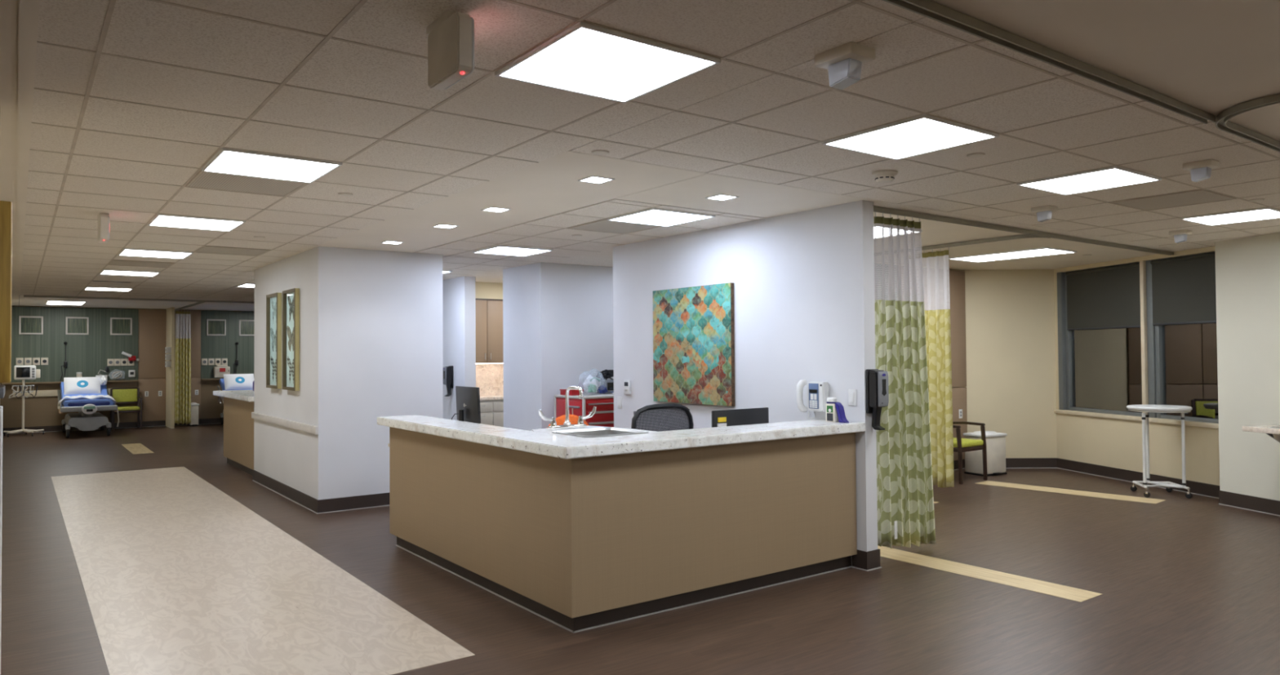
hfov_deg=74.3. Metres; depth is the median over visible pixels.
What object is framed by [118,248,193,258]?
recessed light
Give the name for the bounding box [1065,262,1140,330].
roller shade
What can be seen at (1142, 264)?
trim
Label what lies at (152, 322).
panel
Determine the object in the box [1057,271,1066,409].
window frame
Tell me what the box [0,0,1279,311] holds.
ceiling
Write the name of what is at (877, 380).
dispenser
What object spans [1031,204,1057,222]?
fire alarm strobe
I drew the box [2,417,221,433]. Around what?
baseboard
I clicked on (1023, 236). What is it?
track
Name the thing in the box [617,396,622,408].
light switch
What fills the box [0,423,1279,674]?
floor
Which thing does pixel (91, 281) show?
ceiling vent
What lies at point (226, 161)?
recessed light
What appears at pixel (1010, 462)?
baseboard
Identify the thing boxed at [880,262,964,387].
wall
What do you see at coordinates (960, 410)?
wall outlet
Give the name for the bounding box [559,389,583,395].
box
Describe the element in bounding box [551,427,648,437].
bar sink
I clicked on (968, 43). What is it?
grid
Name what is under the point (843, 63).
fire alarm strobe
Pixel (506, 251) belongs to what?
diffuser
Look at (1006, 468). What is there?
trim
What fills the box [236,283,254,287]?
recessed light
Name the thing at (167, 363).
glove box
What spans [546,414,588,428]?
padded chair
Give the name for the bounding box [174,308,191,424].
privacy curtain
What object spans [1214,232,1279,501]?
wall
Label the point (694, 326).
canvas painting
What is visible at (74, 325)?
framed panel
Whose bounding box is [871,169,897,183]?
smoke detector
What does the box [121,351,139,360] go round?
holder
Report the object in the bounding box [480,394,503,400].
countertop
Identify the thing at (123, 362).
outlet
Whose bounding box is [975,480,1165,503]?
trim
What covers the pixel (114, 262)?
ceiling vent
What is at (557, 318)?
wall
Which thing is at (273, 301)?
picture
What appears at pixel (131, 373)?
box
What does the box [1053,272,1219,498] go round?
wall
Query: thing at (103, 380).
folded blanket
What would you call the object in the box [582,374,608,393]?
bag
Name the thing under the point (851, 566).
trim
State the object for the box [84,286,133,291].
recessed light
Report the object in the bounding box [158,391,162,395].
wall outlet
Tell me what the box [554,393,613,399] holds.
countertop
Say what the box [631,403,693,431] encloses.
office chair
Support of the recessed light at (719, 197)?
in the ceiling
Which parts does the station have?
panel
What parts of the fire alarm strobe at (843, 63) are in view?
plate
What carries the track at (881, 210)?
attached to the ceiling
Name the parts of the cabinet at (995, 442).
lid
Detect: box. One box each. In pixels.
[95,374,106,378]
[128,369,135,377]
[164,346,171,353]
[164,354,171,359]
[164,360,171,367]
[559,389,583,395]
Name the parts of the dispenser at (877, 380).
plate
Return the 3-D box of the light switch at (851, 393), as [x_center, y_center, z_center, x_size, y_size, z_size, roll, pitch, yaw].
[1.506,0.426,5.995,0.011,0.116,0.072,0,-1,-36]
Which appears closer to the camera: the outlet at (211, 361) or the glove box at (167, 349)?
the glove box at (167, 349)
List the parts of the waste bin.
lid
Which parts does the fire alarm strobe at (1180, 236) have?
plate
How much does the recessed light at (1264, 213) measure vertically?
0.020 m
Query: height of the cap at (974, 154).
0.012 m
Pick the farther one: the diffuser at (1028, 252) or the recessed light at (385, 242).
the diffuser at (1028, 252)
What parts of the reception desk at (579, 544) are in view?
panel, panel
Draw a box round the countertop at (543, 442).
[377,414,865,459]
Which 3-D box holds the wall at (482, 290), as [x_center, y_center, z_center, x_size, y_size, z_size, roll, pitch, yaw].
[-2.148,-0.682,12.716,1.560,0.250,0.340,0,-1,-36]
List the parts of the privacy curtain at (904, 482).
net panel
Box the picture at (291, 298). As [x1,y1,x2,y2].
[282,288,299,391]
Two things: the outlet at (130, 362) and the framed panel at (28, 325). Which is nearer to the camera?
the framed panel at (28, 325)
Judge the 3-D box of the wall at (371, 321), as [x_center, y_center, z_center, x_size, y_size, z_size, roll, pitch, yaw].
[-3.420,0.438,9.680,1.280,2.590,2.750,0,-1,-36]
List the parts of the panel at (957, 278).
panel, panel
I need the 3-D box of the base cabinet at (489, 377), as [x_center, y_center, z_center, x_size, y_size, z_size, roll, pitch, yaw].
[-2.068,1.082,12.586,1.545,1.396,0.564,0,-1,-36]
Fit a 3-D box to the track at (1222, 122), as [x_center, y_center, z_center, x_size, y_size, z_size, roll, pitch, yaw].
[5.215,-1.012,3.912,4.575,0.030,3.058,0,-1,-36]
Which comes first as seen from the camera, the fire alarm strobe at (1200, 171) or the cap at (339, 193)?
the fire alarm strobe at (1200, 171)
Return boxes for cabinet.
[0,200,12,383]
[475,298,502,364]
[475,364,503,426]
[962,431,1007,476]
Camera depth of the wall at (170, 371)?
18.13 m
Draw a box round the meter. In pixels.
[97,366,109,376]
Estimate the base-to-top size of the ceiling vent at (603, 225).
0.009 m
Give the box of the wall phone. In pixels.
[796,379,828,419]
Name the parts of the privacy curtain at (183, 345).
net panel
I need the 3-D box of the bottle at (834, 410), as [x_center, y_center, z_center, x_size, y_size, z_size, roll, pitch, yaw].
[1.390,0.510,5.950,0.072,0.172,0.171,0,-1,-36]
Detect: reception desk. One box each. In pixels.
[213,389,253,475]
[387,426,857,633]
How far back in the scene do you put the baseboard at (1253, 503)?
8.00 m
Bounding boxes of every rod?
[60,342,67,380]
[233,342,238,373]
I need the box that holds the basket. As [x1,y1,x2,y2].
[12,385,34,392]
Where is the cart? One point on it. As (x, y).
(603, 416)
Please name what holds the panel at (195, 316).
attached to the wall at (38, 411)
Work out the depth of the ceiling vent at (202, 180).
5.23 m
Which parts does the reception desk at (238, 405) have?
panel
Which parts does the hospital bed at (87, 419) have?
rail, deck frame, mattress, power cord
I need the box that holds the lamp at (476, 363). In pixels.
[475,363,502,364]
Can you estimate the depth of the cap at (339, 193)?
5.56 m
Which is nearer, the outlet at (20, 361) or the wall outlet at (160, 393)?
the outlet at (20, 361)
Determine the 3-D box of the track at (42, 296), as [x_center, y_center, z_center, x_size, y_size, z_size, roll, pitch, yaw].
[-7.259,-0.676,16.576,7.800,0.030,0.040,0,-1,-36]
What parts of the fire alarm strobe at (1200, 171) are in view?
plate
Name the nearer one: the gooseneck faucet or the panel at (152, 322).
the gooseneck faucet
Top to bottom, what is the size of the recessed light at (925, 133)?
0.020 m
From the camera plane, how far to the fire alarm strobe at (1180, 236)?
7.55 m
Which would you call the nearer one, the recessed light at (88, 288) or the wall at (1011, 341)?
the wall at (1011, 341)
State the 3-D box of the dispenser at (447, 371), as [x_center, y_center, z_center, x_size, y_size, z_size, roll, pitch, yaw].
[-2.664,0.604,11.719,0.114,0.423,0.124,0,-1,-36]
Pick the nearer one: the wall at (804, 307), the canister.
the wall at (804, 307)
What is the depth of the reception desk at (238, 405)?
11.29 m
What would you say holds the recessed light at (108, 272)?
in the ceiling
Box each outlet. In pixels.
[16,357,23,365]
[24,357,31,364]
[32,357,39,364]
[40,357,48,364]
[106,359,114,365]
[114,359,120,365]
[120,359,127,365]
[127,360,133,365]
[144,391,148,396]
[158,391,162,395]
[201,358,207,365]
[208,358,213,364]
[214,358,221,364]
[222,358,227,364]
[959,408,962,418]
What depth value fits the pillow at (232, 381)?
18.81 m
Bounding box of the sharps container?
[213,364,230,377]
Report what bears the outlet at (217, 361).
attached to the panel at (214, 347)
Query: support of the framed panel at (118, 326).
attached to the panel at (87, 354)
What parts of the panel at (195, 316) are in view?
panel, panel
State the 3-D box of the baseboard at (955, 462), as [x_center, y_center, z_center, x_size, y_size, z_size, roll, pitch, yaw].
[2.208,1.625,9.514,5.032,0.130,0.012,0,-1,-36]
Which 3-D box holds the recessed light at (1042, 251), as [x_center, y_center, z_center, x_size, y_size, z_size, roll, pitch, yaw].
[4.092,-0.911,9.335,0.614,0.020,1.154,0,-1,-36]
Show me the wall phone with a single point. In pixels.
(817, 392)
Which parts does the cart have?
door, corner trim, handle, drawer, drawer, drawer, pull, pull, pull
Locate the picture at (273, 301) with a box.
[266,292,281,388]
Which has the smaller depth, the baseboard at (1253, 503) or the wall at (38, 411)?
the baseboard at (1253, 503)
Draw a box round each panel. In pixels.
[0,306,138,384]
[18,315,43,334]
[65,316,88,334]
[110,317,132,334]
[138,309,166,421]
[183,310,200,418]
[200,310,253,380]
[206,319,226,335]
[239,320,253,335]
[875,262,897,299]
[899,266,923,302]
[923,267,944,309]
[945,270,967,460]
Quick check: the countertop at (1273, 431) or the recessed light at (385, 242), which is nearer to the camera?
the countertop at (1273, 431)
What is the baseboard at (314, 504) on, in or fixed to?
attached to the wall at (371, 321)
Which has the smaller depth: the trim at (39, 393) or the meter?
the trim at (39, 393)
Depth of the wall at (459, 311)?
11.58 m
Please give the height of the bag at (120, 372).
0.227 m
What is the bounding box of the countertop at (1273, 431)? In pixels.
[1242,425,1279,442]
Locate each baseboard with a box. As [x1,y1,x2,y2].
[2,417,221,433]
[253,470,389,513]
[852,548,880,569]
[953,459,964,469]
[1005,457,1057,467]
[1057,457,1219,497]
[1218,490,1279,515]
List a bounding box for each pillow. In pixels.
[63,377,100,395]
[223,373,253,390]
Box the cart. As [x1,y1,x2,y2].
[554,393,613,426]
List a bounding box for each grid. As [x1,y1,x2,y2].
[20,0,913,298]
[178,271,497,301]
[434,201,757,275]
[599,21,1279,249]
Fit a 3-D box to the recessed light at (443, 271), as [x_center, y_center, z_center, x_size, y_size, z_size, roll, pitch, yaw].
[-2.790,-0.835,10.742,0.604,0.020,0.604,0,-1,-36]
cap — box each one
[253,235,265,238]
[337,192,353,195]
[591,149,609,155]
[966,152,985,157]
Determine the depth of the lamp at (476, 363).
12.54 m
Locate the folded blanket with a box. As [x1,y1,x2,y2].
[100,375,106,385]
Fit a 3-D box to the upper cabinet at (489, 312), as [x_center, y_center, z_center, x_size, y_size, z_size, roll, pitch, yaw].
[-2.135,-0.084,12.677,1.500,0.957,0.385,0,-1,-36]
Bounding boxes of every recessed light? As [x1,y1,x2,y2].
[45,300,86,305]
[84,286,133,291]
[99,269,159,276]
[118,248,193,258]
[147,213,245,231]
[201,147,342,182]
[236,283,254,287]
[381,240,404,244]
[431,223,458,228]
[442,270,452,273]
[472,244,553,256]
[480,206,511,212]
[494,21,720,102]
[577,175,614,183]
[607,207,715,226]
[705,194,738,200]
[822,114,999,159]
[873,224,922,239]
[948,247,1076,262]
[1017,165,1161,195]
[1180,207,1279,226]
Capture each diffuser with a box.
[240,284,254,287]
[478,246,547,255]
[873,226,910,238]
[953,253,1021,262]
[1000,248,1070,257]
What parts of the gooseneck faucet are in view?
wing handle, deck plate, spout, wing handle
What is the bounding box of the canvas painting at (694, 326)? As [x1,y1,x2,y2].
[653,282,734,406]
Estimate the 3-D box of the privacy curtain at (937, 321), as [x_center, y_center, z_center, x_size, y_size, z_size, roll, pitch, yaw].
[2.925,0.294,8.497,0.126,2.386,0.498,0,-1,-36]
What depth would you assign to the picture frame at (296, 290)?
8.73 m
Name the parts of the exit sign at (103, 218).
panel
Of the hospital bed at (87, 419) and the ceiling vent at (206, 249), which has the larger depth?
the hospital bed at (87, 419)
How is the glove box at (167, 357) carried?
attached to the wall at (170, 371)
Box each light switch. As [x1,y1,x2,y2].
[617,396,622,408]
[848,389,857,405]
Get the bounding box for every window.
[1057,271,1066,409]
[1064,262,1142,417]
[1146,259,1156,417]
[1154,251,1218,423]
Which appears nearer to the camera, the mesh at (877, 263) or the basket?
the mesh at (877, 263)
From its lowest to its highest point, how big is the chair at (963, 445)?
0.874 m
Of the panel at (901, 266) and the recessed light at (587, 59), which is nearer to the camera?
the recessed light at (587, 59)
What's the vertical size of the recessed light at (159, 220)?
0.020 m
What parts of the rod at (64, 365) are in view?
rod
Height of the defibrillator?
0.283 m
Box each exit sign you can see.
[97,213,109,243]
[426,10,474,90]
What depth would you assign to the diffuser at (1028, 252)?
9.08 m
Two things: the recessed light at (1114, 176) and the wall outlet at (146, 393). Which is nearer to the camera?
the recessed light at (1114, 176)
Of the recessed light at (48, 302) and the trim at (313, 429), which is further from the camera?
the recessed light at (48, 302)
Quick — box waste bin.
[187,402,199,426]
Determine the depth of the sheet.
16.43 m
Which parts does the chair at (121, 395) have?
leg, leg, backrest, rail, seat frame, seat, leg, leg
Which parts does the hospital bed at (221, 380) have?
rail, mattress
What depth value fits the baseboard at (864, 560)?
5.92 m
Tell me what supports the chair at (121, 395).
on the floor
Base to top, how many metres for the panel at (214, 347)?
1.580 m
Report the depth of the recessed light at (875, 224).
7.41 m
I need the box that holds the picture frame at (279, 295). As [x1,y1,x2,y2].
[277,292,281,388]
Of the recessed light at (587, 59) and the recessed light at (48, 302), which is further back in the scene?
the recessed light at (48, 302)
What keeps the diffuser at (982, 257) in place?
attached to the recessed light at (1042, 251)
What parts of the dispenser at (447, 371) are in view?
plate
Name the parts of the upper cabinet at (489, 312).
door, rail, door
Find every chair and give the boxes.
[110,387,142,431]
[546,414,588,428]
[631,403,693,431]
[952,421,987,484]
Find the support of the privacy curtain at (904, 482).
hanging from the track at (881, 210)
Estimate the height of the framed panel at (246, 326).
0.370 m
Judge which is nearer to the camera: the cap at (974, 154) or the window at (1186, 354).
the cap at (974, 154)
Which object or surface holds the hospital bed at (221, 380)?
on the floor
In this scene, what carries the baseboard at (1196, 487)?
attached to the wall at (1117, 443)
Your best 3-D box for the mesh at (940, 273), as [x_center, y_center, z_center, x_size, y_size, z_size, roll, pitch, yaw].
[3.698,0.351,10.622,0.450,2.440,0.049,0,-1,-36]
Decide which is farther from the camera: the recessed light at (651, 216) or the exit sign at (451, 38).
the recessed light at (651, 216)
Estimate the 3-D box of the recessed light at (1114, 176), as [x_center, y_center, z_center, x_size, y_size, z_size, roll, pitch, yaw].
[2.815,-0.981,5.304,0.604,0.020,0.604,0,-1,-36]
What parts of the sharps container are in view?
drop lid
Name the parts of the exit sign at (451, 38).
panel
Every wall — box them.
[0,305,253,427]
[16,0,39,295]
[165,306,174,428]
[253,246,443,500]
[442,275,475,422]
[475,281,502,299]
[502,262,613,431]
[613,200,877,566]
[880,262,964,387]
[962,269,1057,457]
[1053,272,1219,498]
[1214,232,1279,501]
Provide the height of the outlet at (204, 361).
0.150 m
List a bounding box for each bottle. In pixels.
[825,397,848,422]
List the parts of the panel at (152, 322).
panel, panel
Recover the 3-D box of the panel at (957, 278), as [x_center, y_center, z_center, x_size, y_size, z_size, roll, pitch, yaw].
[4.060,0.354,10.889,0.430,2.440,0.049,0,-1,-36]
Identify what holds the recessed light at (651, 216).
in the ceiling
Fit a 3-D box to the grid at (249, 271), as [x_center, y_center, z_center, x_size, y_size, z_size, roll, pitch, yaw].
[-4.432,-0.751,14.718,5.660,0.004,6.290,0,-1,-36]
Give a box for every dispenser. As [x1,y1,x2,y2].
[443,365,453,396]
[865,368,888,430]
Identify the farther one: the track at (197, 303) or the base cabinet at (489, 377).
the track at (197, 303)
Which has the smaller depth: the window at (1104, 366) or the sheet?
the window at (1104, 366)
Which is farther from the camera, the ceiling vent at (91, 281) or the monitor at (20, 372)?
the monitor at (20, 372)
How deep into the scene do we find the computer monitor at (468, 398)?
7.36 m
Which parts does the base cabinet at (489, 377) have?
drawer, drawer, drawer, drawer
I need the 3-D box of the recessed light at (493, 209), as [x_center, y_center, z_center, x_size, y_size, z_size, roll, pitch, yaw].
[-1.056,-0.941,6.206,0.164,0.009,0.164,0,-1,-36]
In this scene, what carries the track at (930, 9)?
attached to the ceiling
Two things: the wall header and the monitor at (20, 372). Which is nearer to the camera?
the wall header
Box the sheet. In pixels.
[57,395,115,406]
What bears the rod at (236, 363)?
attached to the panel at (214, 347)
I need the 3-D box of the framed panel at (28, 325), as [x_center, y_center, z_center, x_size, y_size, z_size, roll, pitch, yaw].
[-12.448,-0.250,17.278,0.400,0.370,0.029,0,-1,-36]
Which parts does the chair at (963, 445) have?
armrest, leg, seat, seat frame, armrest, leg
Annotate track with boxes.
[23,295,253,303]
[174,302,204,311]
[873,206,1173,255]
[875,234,1052,254]
[883,0,1215,124]
[1215,93,1279,152]
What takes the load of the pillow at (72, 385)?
on the hospital bed at (87, 419)
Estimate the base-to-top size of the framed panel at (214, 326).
0.370 m
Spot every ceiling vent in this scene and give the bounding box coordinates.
[91,280,132,282]
[108,259,174,267]
[185,169,308,196]
[195,245,271,256]
[567,218,662,234]
[1109,189,1236,210]
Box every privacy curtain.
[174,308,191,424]
[874,210,935,548]
[908,246,954,488]
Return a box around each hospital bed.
[57,382,119,438]
[217,378,249,424]
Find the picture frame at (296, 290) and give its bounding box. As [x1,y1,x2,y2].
[294,288,299,391]
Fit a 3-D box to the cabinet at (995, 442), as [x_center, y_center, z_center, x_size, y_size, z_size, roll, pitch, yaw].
[4.300,1.429,10.489,0.424,0.532,0.362,0,-1,-28]
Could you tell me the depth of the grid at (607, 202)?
7.74 m
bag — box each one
[111,371,122,378]
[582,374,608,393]
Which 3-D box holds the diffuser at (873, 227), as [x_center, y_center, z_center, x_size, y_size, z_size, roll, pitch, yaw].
[1.895,-0.926,7.713,0.586,0.008,1.126,0,-1,-36]
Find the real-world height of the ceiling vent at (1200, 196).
0.009 m
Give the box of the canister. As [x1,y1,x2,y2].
[76,372,82,377]
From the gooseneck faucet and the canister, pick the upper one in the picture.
the canister
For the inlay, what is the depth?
5.42 m
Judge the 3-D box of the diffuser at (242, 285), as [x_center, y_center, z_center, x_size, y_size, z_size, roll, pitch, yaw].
[-5.663,-0.776,12.682,0.576,0.008,0.576,0,-1,-36]
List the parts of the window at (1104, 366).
pane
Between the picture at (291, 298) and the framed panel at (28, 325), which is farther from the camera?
the framed panel at (28, 325)
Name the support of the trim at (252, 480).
attached to the wall at (371, 321)
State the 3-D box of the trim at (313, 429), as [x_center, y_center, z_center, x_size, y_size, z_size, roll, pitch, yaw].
[-3.941,0.926,9.276,0.032,0.075,2.760,0,-1,-36]
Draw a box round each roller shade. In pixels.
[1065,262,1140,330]
[1150,252,1216,325]
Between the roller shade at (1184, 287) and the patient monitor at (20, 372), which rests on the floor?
the patient monitor at (20, 372)
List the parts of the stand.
leg, leg, round lid, frame, leg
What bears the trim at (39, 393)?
attached to the wall at (38, 411)
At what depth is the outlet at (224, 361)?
19.40 m
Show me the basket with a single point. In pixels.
(23, 390)
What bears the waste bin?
on the floor
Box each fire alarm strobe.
[814,41,875,89]
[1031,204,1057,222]
[1168,229,1192,243]
[1182,159,1219,182]
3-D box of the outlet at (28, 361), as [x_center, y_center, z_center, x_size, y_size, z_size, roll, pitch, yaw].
[-12.479,0.489,17.234,0.120,0.150,0.033,0,-1,-36]
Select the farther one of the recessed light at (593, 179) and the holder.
the holder
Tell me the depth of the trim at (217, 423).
18.02 m
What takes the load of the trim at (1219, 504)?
attached to the wall at (1247, 269)
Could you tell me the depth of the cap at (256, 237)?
7.53 m
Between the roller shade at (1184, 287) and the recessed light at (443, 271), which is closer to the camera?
the roller shade at (1184, 287)
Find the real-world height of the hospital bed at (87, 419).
1.044 m
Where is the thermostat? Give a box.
[623,380,631,394]
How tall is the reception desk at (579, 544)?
0.967 m
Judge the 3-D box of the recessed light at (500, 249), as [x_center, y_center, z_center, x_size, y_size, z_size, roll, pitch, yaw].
[-1.304,-0.887,8.645,0.604,0.020,0.604,0,-1,-36]
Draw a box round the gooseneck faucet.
[538,386,596,430]
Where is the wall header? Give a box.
[1053,245,1214,272]
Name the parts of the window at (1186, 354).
pane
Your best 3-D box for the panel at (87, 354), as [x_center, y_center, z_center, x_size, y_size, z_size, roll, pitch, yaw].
[-11.860,0.163,17.665,2.380,1.580,0.129,0,-1,-36]
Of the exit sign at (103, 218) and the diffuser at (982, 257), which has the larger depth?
the diffuser at (982, 257)
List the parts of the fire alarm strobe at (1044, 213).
plate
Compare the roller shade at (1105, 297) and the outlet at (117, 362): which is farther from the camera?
the outlet at (117, 362)
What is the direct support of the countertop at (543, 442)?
on the reception desk at (579, 544)
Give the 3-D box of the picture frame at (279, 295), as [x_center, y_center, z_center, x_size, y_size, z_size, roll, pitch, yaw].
[-4.120,0.039,9.514,0.044,1.060,0.500,0,-1,-36]
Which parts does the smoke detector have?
plate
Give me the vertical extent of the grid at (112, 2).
0.004 m
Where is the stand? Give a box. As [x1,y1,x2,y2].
[1126,404,1192,498]
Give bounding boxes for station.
[0,385,4,674]
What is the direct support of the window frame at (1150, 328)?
attached to the wall at (1117, 443)
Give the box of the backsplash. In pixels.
[475,364,503,395]
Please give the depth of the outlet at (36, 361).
17.31 m
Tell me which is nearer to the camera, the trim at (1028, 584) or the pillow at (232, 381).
the trim at (1028, 584)
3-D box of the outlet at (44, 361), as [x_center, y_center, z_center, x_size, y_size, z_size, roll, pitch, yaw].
[-12.257,0.491,17.398,0.120,0.150,0.033,0,-1,-36]
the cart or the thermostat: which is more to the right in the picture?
the thermostat
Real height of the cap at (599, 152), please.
0.012 m
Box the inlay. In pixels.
[51,466,475,674]
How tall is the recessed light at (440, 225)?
0.009 m
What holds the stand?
on the floor
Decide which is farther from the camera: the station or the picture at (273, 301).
the picture at (273, 301)
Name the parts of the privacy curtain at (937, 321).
net panel, fabric panel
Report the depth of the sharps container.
19.26 m
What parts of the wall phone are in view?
coiled cord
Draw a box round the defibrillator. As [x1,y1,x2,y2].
[595,369,613,394]
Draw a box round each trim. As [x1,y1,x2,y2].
[2,422,221,434]
[13,390,57,397]
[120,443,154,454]
[251,412,318,434]
[252,480,389,514]
[851,566,881,571]
[877,545,1102,602]
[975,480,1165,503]
[1005,467,1057,468]
[1139,260,1148,413]
[1218,503,1279,515]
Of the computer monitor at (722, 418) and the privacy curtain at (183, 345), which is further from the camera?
the privacy curtain at (183, 345)
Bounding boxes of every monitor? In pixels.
[3,365,44,437]
[13,365,35,379]
[451,386,480,423]
[711,407,768,427]
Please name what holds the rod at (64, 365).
attached to the panel at (87, 354)
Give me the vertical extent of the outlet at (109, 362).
0.150 m

